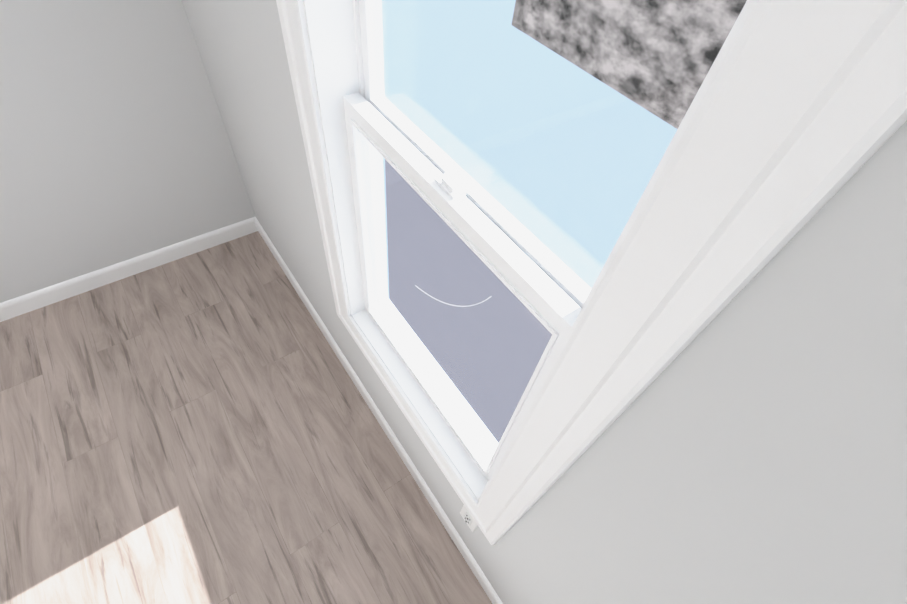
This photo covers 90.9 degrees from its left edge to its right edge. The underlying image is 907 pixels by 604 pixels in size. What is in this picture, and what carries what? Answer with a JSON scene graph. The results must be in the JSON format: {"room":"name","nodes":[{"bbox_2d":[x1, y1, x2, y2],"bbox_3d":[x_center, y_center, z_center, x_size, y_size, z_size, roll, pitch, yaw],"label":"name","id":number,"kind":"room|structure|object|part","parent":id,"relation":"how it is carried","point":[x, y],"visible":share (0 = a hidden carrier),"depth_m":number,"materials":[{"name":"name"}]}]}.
{"room":"empty room","nodes":[
{"label":"empty room","id":0,"kind":"room"},
{"bbox_2d":[0,0,254,302],"bbox_3d":[-2.663,-0.357,0.756,4.328,2.440,0.140,-27,60,-24],"label":"wall","id":1,"kind":"structure","parent":0,"point":[115,146],"depth_m":1.80,"materials":[{"name":"paint"}]},
{"bbox_2d":[0,217,257,321],"bbox_3d":[-2.729,0.404,1.651,4.048,0.092,0.014,-27,60,-24],"label":"baseboard","id":2,"kind":"structure","parent":1,"relation":"attached to","point":[35,300],"depth_m":2.20,"materials":[{"name":"paint"}]},
{"bbox_2d":[0,231,491,603],"bbox_3d":[-1.885,1.463,1.066,4.328,0.100,3.239,-27,60,-24],"label":"floor","id":3,"kind":"structure","parent":0,"point":[203,427],"depth_m":1.75,"materials":[{"name":"laminate"}]},
{"bbox_2d":[182,0,906,603],"bbox_3d":[-0.070,-0.176,0.927,0.140,2.440,2.959,-27,60,-24],"label":"wall","id":4,"kind":"structure","parent":0,"point":[748,444],"depth_m":0.43,"materials":[{"name":"paint"}]},
{"bbox_2d":[255,217,502,603],"bbox_3d":[-0.243,0.565,1.824,0.014,0.092,2.959,-27,60,-24],"label":"baseboard","id":5,"kind":"structure","parent":4,"relation":"attached to","point":[479,574],"depth_m":1.81,"materials":[{"name":"paint"}]},
{"bbox_2d":[460,505,477,531],"bbox_3d":[0.044,0.663,1.364,0.011,0.112,0.068,-27,60,-24],"label":"electrical outlet","id":6,"kind":"object","parent":4,"relation":"attached to","point":[468,519],"visible":0.92,"depth_m":1.35,"materials":[{"name":"white plastic"}]},
{"bbox_2d":[276,0,906,544],"bbox_3d":[-0.013,-0.182,0.808,0.179,1.667,0.924,-27,60,-24],"label":"window","id":7,"kind":"structure","parent":4,"relation":"in","point":[798,120],"depth_m":0.53,"materials":[{"name":"paint"}]},
{"bbox_2d":[434,172,466,199],"bbox_3d":[-0.005,-0.207,0.780,0.030,0.018,0.060,-27,60,-24],"label":"lock","id":8,"kind":"object","parent":7,"relation":"attached to","point":[449,185],"visible":1,"depth_m":0.77,"materials":[{"name":"white plastic"}]},
{"bbox_3d":[-0.049,0.030,1.083,0.040,0.755,0.710,-27,60,-24],"label":"window sash","id":9,"kind":"part","parent":7,"relation":"part of","materials":[{"name":"white plastic"}]},
{"bbox_3d":[-0.048,0.031,1.085,0.004,0.699,0.650,-27,60,-24],"label":"sash glass","id":10,"kind":"part","parent":7,"relation":"part of","materials":[{"name":"clear glass"}]},
{"bbox_2d":[385,160,551,441],"bbox_3d":[0.005,0.006,1.115,0.005,0.703,0.670,-27,60,-24],"label":"screen","id":11,"kind":"object","parent":7,"relation":"attached to","point":[445,284],"depth_m":1.11,"materials":[{"name":"grey fabric"}]},
{"bbox_3d":[-0.015,-0.030,1.116,0.002,0.264,0.289,-27,60,-24],"label":"crease in the window screen","id":12,"kind":"part","parent":11,"relation":"part of","materials":[{"name":"white"}]},
{"bbox_3d":[0.054,-0.417,0.539,0.038,0.732,0.710,-27,60,-24],"label":"window sash","id":13,"kind":"part","parent":7,"relation":"part of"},
{"bbox_3d":[0.056,-0.416,0.542,0.004,0.676,0.650,-27,60,-24],"label":"sash glass","id":14,"kind":"part","parent":7,"relation":"part of","materials":[{"name":"clear glass"}]},
{"label":"outside","id":15,"kind":"structure","parent":0,"visible":0},
{"bbox_2d":[512,0,746,128],"bbox_3d":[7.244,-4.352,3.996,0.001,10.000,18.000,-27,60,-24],"label":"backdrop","id":16,"kind":"structure","parent":15,"point":[618,53],"depth_m":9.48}
]}

